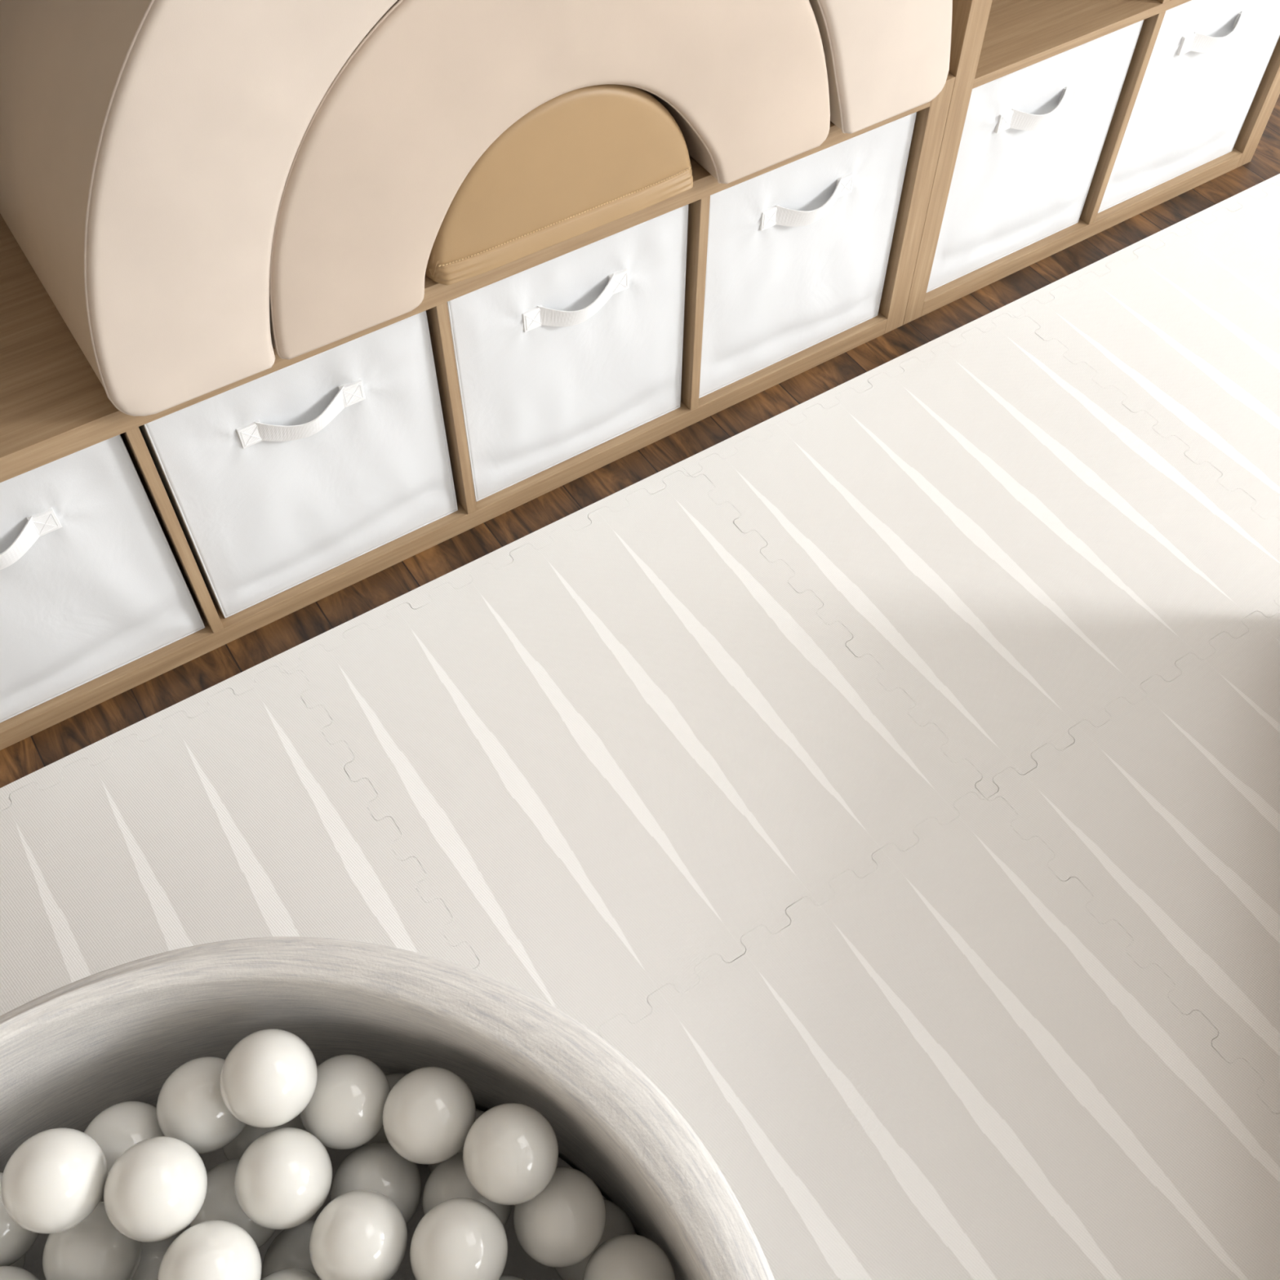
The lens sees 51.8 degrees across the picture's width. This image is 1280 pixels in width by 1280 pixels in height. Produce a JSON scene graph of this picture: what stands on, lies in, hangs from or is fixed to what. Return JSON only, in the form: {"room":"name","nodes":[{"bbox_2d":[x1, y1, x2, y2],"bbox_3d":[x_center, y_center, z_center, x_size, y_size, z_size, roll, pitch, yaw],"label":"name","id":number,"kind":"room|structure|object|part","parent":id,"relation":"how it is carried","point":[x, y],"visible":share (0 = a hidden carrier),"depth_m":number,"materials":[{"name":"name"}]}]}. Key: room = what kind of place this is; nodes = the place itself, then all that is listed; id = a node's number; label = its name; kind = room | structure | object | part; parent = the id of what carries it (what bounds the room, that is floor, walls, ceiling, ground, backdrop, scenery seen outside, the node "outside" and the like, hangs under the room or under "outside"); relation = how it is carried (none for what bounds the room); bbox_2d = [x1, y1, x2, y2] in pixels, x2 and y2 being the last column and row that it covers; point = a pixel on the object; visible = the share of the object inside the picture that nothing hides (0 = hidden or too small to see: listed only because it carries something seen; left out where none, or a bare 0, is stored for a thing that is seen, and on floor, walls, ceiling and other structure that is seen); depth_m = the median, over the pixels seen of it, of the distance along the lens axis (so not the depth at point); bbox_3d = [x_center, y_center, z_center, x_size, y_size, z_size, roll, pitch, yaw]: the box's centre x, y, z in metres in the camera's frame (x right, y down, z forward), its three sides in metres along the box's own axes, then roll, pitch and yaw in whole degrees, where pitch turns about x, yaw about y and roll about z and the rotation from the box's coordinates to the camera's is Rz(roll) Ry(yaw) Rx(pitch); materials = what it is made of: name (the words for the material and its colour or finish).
{"room":"children's room","nodes":[
{"label":"children's room","id":0,"kind":"room"},
{"bbox_2d":[0,94,1279,787],"bbox_3d":[2.001,0.743,1.160,7.100,0.100,5.202,-28,59,-19],"label":"floor","id":1,"kind":"structure","parent":0,"point":[42,748],"depth_m":1.77,"materials":[{"name":"brown wood"}]},
{"bbox_2d":[0,656,285,811],"bbox_3d":[-0.678,0.162,1.495,0.588,0.012,0.029,-28,59,-19],"label":"strip","id":2,"kind":"object","parent":1,"relation":"on","point":[47,776],"visible":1,"depth_m":1.53,"materials":[{"name":"white"}]},
{"bbox_2d":[0,72,955,750],"bbox_3d":[-0.323,-0.398,1.664,1.456,0.398,0.390,-28,59,-19],"label":"shelf unit","id":3,"kind":"object","parent":1,"relation":"on","point":[54,406],"visible":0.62,"depth_m":1.56,"materials":[{"name":"brown wood"}]},
{"bbox_2d":[0,434,204,722],"bbox_3d":[-0.744,-0.144,1.484,0.323,0.332,0.354,-28,59,-19],"label":"fabric bin","id":4,"kind":"object","parent":3,"relation":"in","point":[92,584],"visible":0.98,"depth_m":1.43,"materials":[{"name":"white fabric"}]},
{"bbox_3d":[-0.655,-0.085,1.327,0.104,0.038,0.024,-28,59,-19],"label":"handle","id":5,"kind":"part","parent":4,"relation":"part of","materials":[{"name":"white fabric"}]},
{"bbox_2d":[138,310,457,617],"bbox_3d":[-0.454,-0.298,1.597,0.323,0.332,0.352,-28,59,-19],"label":"fabric bin","id":6,"kind":"object","parent":3,"relation":"on","point":[273,482],"visible":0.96,"depth_m":1.50,"materials":[{"name":"white fabric"}]},
{"bbox_3d":[-0.365,-0.239,1.441,0.104,0.038,0.021,-28,59,-19],"label":"handle","id":7,"kind":"part","parent":6,"relation":"part of","materials":[{"name":"white fabric"}]},
{"bbox_3d":[-0.324,-0.289,1.814,1.386,0.028,0.390,-28,59,-19],"label":"panel","id":8,"kind":"part","parent":3,"relation":"part of","materials":[{"name":"brown wood"}]},
{"bbox_3d":[-0.322,-0.506,1.515,1.386,0.028,0.390,-28,59,-19],"label":"panel","id":9,"kind":"part","parent":3,"relation":"part of","materials":[{"name":"brown wood"}]},
{"bbox_2d":[0,0,952,416],"bbox_3d":[-0.157,-0.716,1.323,1.057,0.530,0.363,-28,59,-19],"label":"arch","id":10,"kind":"object","parent":3,"relation":"on","point":[148,148],"visible":0.98,"depth_m":1.17,"materials":[{"name":"beige leather"}]},
{"bbox_2d":[269,0,830,359],"bbox_3d":[-0.164,-0.660,1.392,0.706,0.352,0.363,-28,59,-19],"label":"arch","id":11,"kind":"object","parent":3,"relation":"on","point":[375,173],"visible":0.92,"depth_m":1.29,"materials":[{"name":"beige leather"}]},
{"bbox_2d":[425,84,693,285],"bbox_3d":[-0.165,-0.607,1.468,0.334,0.167,0.348,-28,59,-19],"label":"moon","id":12,"kind":"object","parent":3,"relation":"on","point":[584,160],"visible":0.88,"depth_m":1.39,"materials":[{"name":"beige leather"}]},
{"bbox_2d":[447,204,688,502],"bbox_3d":[-0.161,-0.451,1.709,0.323,0.332,0.355,-28,59,-19],"label":"fabric bin","id":13,"kind":"object","parent":3,"relation":"on","point":[559,358],"visible":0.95,"depth_m":1.61,"materials":[{"name":"white fabric"}]},
{"bbox_3d":[-0.069,-0.392,1.553,0.104,0.038,0.023,-28,59,-19],"label":"handle","id":14,"kind":"part","parent":13,"relation":"part of","materials":[{"name":"white fabric"}]},
{"bbox_2d":[698,111,916,398],"bbox_3d":[0.132,-0.606,1.823,0.323,0.332,0.354,-28,59,-19],"label":"fabric bin","id":15,"kind":"object","parent":3,"relation":"on","point":[798,251],"visible":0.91,"depth_m":1.73,"materials":[{"name":"white fabric"}]},
{"bbox_3d":[0.218,-0.546,1.666,0.104,0.038,0.024,-28,59,-19],"label":"handle","id":16,"kind":"part","parent":15,"relation":"part of","materials":[{"name":"white fabric"}]},
{"bbox_3d":[0.272,-0.711,1.895,0.035,0.398,0.390,-28,59,-19],"label":"panel","id":17,"kind":"part","parent":3,"relation":"part of","materials":[{"name":"brown wood"}]},
{"bbox_2d":[275,462,689,672],"bbox_3d":[-0.186,-0.097,1.686,0.588,0.012,0.029,-28,59,-19],"label":"strip","id":18,"kind":"object","parent":1,"relation":"on","point":[333,638],"visible":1,"depth_m":1.67,"materials":[{"name":"white"}]},
{"bbox_2d":[0,183,1279,1279],"bbox_3d":[0.392,0.173,1.494,2.369,0.012,1.193,-28,59,-19],"label":"play mat","id":19,"kind":"object","parent":1,"relation":"on","point":[618,753],"depth_m":1.48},
{"bbox_2d":[678,306,1015,475],"bbox_3d":[0.306,-0.357,1.876,0.588,0.012,0.029,-28,59,-19],"label":"strip","id":20,"kind":"object","parent":1,"relation":"on","point":[725,449],"visible":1,"depth_m":1.86,"materials":[{"name":"white"}]},
{"bbox_2d":[902,0,1279,324],"bbox_3d":[0.606,-1.197,1.593,0.757,1.461,0.390,-28,59,-19],"label":"shelf unit","id":21,"kind":"object","parent":1,"relation":"on","point":[991,40],"visible":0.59,"depth_m":1.80,"materials":[{"name":"brown wood"}]},
{"bbox_3d":[0.304,-1.038,1.476,0.035,1.461,0.390,-28,59,-19],"label":"panel","id":22,"kind":"part","parent":21,"relation":"part of","materials":[{"name":"brown wood"}]},
{"bbox_2d":[926,19,1143,293],"bbox_3d":[0.471,-0.783,1.954,0.323,0.332,0.357,-28,59,-19],"label":"fabric bin","id":23,"kind":"object","parent":21,"relation":"on","point":[1033,136],"visible":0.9,"depth_m":1.86,"materials":[{"name":"white fabric"}]},
{"bbox_3d":[0.547,-0.715,1.790,0.100,0.038,0.023,-28,59,-19],"label":"handle","id":24,"kind":"part","parent":23,"relation":"part of","materials":[{"name":"white fabric"}]},
{"bbox_3d":[0.603,-0.778,2.173,0.686,0.028,0.390,-28,59,-19],"label":"panel","id":25,"kind":"part","parent":21,"relation":"part of","materials":[{"name":"brown wood"}]},
{"bbox_2d":[1097,0,1279,213],"bbox_3d":[0.762,-0.939,2.067,0.323,0.332,0.353,-28,59,-19],"label":"fabric bin","id":26,"kind":"object","parent":21,"relation":"on","point":[1209,60],"visible":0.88,"depth_m":1.99,"materials":[{"name":"white fabric"}]},
{"bbox_3d":[0.838,-0.873,1.906,0.100,0.038,0.023,-28,59,-19],"label":"handle","id":27,"kind":"part","parent":26,"relation":"part of","materials":[{"name":"white fabric"}]},
{"bbox_3d":[0.908,-1.357,1.709,0.035,1.461,0.390,-28,59,-19],"label":"panel","id":28,"kind":"part","parent":21,"relation":"part of","materials":[{"name":"brown wood"}]},
{"bbox_2d":[1003,177,1279,317],"bbox_3d":[0.798,-0.616,2.067,0.588,0.012,0.029,-28,59,-19],"label":"strip","id":29,"kind":"object","parent":1,"relation":"on","point":[1072,282],"visible":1,"depth_m":2.06,"materials":[{"name":"white"}]},
{"bbox_2d":[1270,173,1279,184],"bbox_3d":[1.290,-0.875,2.257,0.588,0.012,0.029,-28,59,-19],"label":"strip","id":30,"kind":"object","parent":1,"relation":"on","point":[1277,178],"visible":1,"depth_m":2.16,"materials":[{"name":"white"}]},
{"bbox_3d":[-0.185,0.762,1.064,0.605,0.012,0.605,-28,59,-19],"label":"tile","id":31,"kind":"structure","parent":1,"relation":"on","visible":0},
{"bbox_2d":[0,936,774,1279],"bbox_3d":[-0.286,0.658,0.952,0.837,0.290,0.830,-28,59,-19],"label":"pit","id":32,"kind":"object","parent":31,"relation":"on","point":[80,1049],"visible":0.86,"depth_m":1.06,"materials":[{"name":"white fabric"}]},
{"bbox_2d":[9,1253,26,1268],"bbox_3d":[-0.574,0.539,1.140,0.076,0.076,0.076,-3,54,-2],"label":"ball","id":33,"kind":"object","parent":32,"relation":"in","point":[20,1263],"visible":0.09,"depth_m":1.14,"materials":[{"name":"white plastic"}]},
{"bbox_2d":[0,1172,39,1266],"bbox_3d":[-0.539,0.484,1.097,0.076,0.076,0.076,-9,55,-7],"label":"ball","id":34,"kind":"object","parent":32,"relation":"in","point":[15,1241],"visible":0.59,"depth_m":1.07,"materials":[{"name":"white plastic"}]},
{"bbox_2d":[0,1265,39,1279],"bbox_3d":[-0.513,0.542,1.051,0.076,0.076,0.076,-9,55,-7],"label":"ball","id":35,"kind":"object","parent":32,"relation":"in","point":[6,1273],"visible":1,"depth_m":1.05,"materials":[{"name":"white plastic"}]},
{"bbox_2d":[0,1127,107,1234],"bbox_3d":[-0.455,0.420,1.024,0.076,0.076,0.076,-6,54,-5],"label":"ball","id":36,"kind":"object","parent":32,"relation":"in","point":[56,1178],"visible":1,"depth_m":1.00,"materials":[{"name":"white plastic"}]},
{"bbox_2d":[84,1101,164,1195],"bbox_3d":[-0.430,0.427,1.105,0.076,0.076,0.076,-6,54,-5],"label":"ball","id":37,"kind":"object","parent":32,"relation":"in","point":[119,1126],"visible":0.27,"depth_m":1.08,"materials":[{"name":"white plastic"}]},
{"bbox_2d":[103,1136,207,1242],"bbox_3d":[-0.378,0.429,1.029,0.076,0.076,0.076,-7,54,-5],"label":"ball","id":38,"kind":"object","parent":32,"relation":"in","point":[157,1187],"visible":1,"depth_m":1.00,"materials":[{"name":"white plastic"}]},
{"bbox_2d":[131,1231,182,1279],"bbox_3d":[-0.417,0.546,1.132,0.076,0.076,0.076,-8,55,-6],"label":"ball","id":39,"kind":"object","parent":32,"relation":"in","point":[153,1254],"visible":0.11,"depth_m":1.11,"materials":[{"name":"white plastic"}]},
{"bbox_2d":[42,1201,142,1279],"bbox_3d":[-0.447,0.501,1.077,0.076,0.076,0.076,-6,54,-4],"label":"ball","id":40,"kind":"object","parent":39,"relation":"on","point":[93,1249],"visible":0.65,"depth_m":1.05,"materials":[{"name":"white plastic"}]},
{"bbox_2d":[156,1056,246,1153],"bbox_3d":[-0.363,0.388,1.100,0.076,0.076,0.076,-6,54,-4],"label":"ball","id":41,"kind":"object","parent":32,"relation":"in","point":[191,1108],"visible":0.73,"depth_m":1.07,"materials":[{"name":"white plastic"}]},
{"bbox_2d":[157,1220,262,1279],"bbox_3d":[-0.330,0.487,1.012,0.076,0.076,0.076,-6,54,-5],"label":"ball","id":42,"kind":"object","parent":32,"relation":"in","point":[210,1250],"visible":1,"depth_m":0.99,"materials":[{"name":"white plastic"}]},
{"bbox_2d":[189,1158,275,1248],"bbox_3d":[-0.338,0.474,1.101,0.076,0.076,0.076,-7,54,-5],"label":"ball","id":43,"kind":"object","parent":32,"relation":"in","point":[220,1202],"visible":0.37,"depth_m":1.07,"materials":[{"name":"white plastic"}]},
{"bbox_2d":[222,1114,306,1159],"bbox_3d":[-0.333,0.435,1.168,0.076,0.076,0.076,-11,55,-8],"label":"ball","id":44,"kind":"object","parent":32,"relation":"in","point":[235,1149],"visible":0.12,"depth_m":1.13,"materials":[{"name":"white plastic"}]},
{"bbox_2d":[219,1028,317,1128],"bbox_3d":[-0.301,0.355,1.068,0.076,0.076,0.076,-2,54,-2],"label":"ball","id":45,"kind":"object","parent":32,"relation":"in","point":[268,1077],"visible":1,"depth_m":1.04,"materials":[{"name":"white plastic"}]},
{"bbox_2d":[234,1127,332,1229],"bbox_3d":[-0.287,0.433,1.060,0.076,0.076,0.076,-6,54,-4],"label":"ball","id":46,"kind":"object","parent":32,"relation":"in","point":[283,1178],"visible":1,"depth_m":1.03,"materials":[{"name":"white plastic"}]},
{"bbox_2d":[261,1219,317,1279],"bbox_3d":[-0.282,0.533,1.118,0.076,0.076,0.076,34,61,22],"label":"ball","id":47,"kind":"object","parent":32,"relation":"in","point":[290,1248],"visible":0.35,"depth_m":1.09,"materials":[{"name":"white plastic"}]},
{"bbox_2d":[261,1267,320,1279],"bbox_3d":[-0.279,0.538,1.040,0.076,0.076,0.076,-5,54,-4],"label":"ball","id":48,"kind":"object","parent":32,"relation":"in","point":[291,1273],"visible":0.98,"depth_m":1.04,"materials":[{"name":"white plastic"}]},
{"bbox_2d":[299,1053,391,1150],"bbox_3d":[-0.249,0.390,1.114,0.076,0.076,0.076,-4,54,-3],"label":"ball","id":49,"kind":"object","parent":32,"relation":"in","point":[344,1110],"visible":0.84,"depth_m":1.09,"materials":[{"name":"white plastic"}]},
{"bbox_2d":[309,1189,408,1279],"bbox_3d":[-0.223,0.476,1.043,0.076,0.076,0.076,-9,55,-7],"label":"ball","id":50,"kind":"object","parent":32,"relation":"in","point":[360,1234],"visible":1,"depth_m":1.02,"materials":[{"name":"white plastic"}]},
{"bbox_2d":[330,1142,422,1224],"bbox_3d":[-0.224,0.468,1.121,0.076,0.076,0.076,-8,55,-6],"label":"ball","id":51,"kind":"object","parent":32,"relation":"in","point":[377,1166],"visible":0.59,"depth_m":1.10,"materials":[{"name":"white plastic"}]},
{"bbox_2d":[362,1072,407,1145],"bbox_3d":[-0.225,0.439,1.214,0.076,0.076,0.076,-8,55,-6],"label":"ball","id":52,"kind":"object","parent":32,"relation":"in","point":[393,1078],"visible":0.06,"depth_m":1.20,"materials":[{"name":"white plastic"}]},
{"bbox_2d":[382,1066,475,1164],"bbox_3d":[-0.174,0.394,1.092,0.076,0.076,0.076,-4,54,-3],"label":"ball","id":53,"kind":"object","parent":32,"relation":"in","point":[428,1114],"visible":0.97,"depth_m":1.06,"materials":[{"name":"white plastic"}]},
{"bbox_2d":[427,1110,484,1173],"bbox_3d":[-0.154,0.467,1.195,0.076,0.076,0.076,-7,54,-5],"label":"ball","id":54,"kind":"object","parent":32,"relation":"in","point":[431,1166],"visible":0.06,"depth_m":1.18,"materials":[{"name":"white plastic"}]},
{"bbox_2d":[409,1197,507,1279],"bbox_3d":[-0.142,0.479,1.034,0.076,0.076,0.076,-9,55,-7],"label":"ball","id":55,"kind":"object","parent":32,"relation":"in","point":[458,1238],"visible":1,"depth_m":1.01,"materials":[{"name":"white plastic"}]},
{"bbox_2d":[422,1151,512,1226],"bbox_3d":[-0.146,0.474,1.116,0.076,0.076,0.076,-2,54,-2],"label":"ball","id":56,"kind":"object","parent":32,"relation":"in","point":[449,1180],"visible":0.43,"depth_m":1.09,"materials":[{"name":"white plastic"}]},
{"bbox_2d":[462,1102,558,1204],"bbox_3d":[-0.103,0.411,1.055,0.076,0.076,0.076,-4,54,-4],"label":"ball","id":57,"kind":"object","parent":32,"relation":"in","point":[510,1152],"visible":1,"depth_m":1.03,"materials":[{"name":"white plastic"}]},
{"bbox_2d":[498,1275,524,1279],"bbox_3d":[-0.111,0.562,1.076,0.076,0.076,0.076,-9,55,-7],"label":"ball","id":58,"kind":"object","parent":32,"relation":"in","point":[503,1277],"visible":0.67,"depth_m":1.08,"materials":[{"name":"white plastic"}]},
{"bbox_2d":[513,1166,606,1267],"bbox_3d":[-0.066,0.475,1.084,0.076,0.076,0.076,-18,56,-13],"label":"ball","id":59,"kind":"object","parent":32,"relation":"in","point":[562,1226],"visible":0.91,"depth_m":1.06,"materials":[{"name":"white plastic"}]},
{"bbox_2d":[554,1198,635,1279],"bbox_3d":[-0.041,0.528,1.151,0.076,0.076,0.076,-7,54,-6],"label":"ball","id":60,"kind":"object","parent":32,"relation":"in","point":[618,1222],"visible":0.24,"depth_m":1.13,"materials":[{"name":"white plastic"}]},
{"bbox_2d":[582,1233,675,1279],"bbox_3d":[-0.009,0.527,1.076,0.076,0.076,0.076,-8,55,-6],"label":"ball","id":61,"kind":"object","parent":32,"relation":"in","point":[628,1256],"visible":1,"depth_m":1.06,"materials":[{"name":"white plastic"}]}
]}

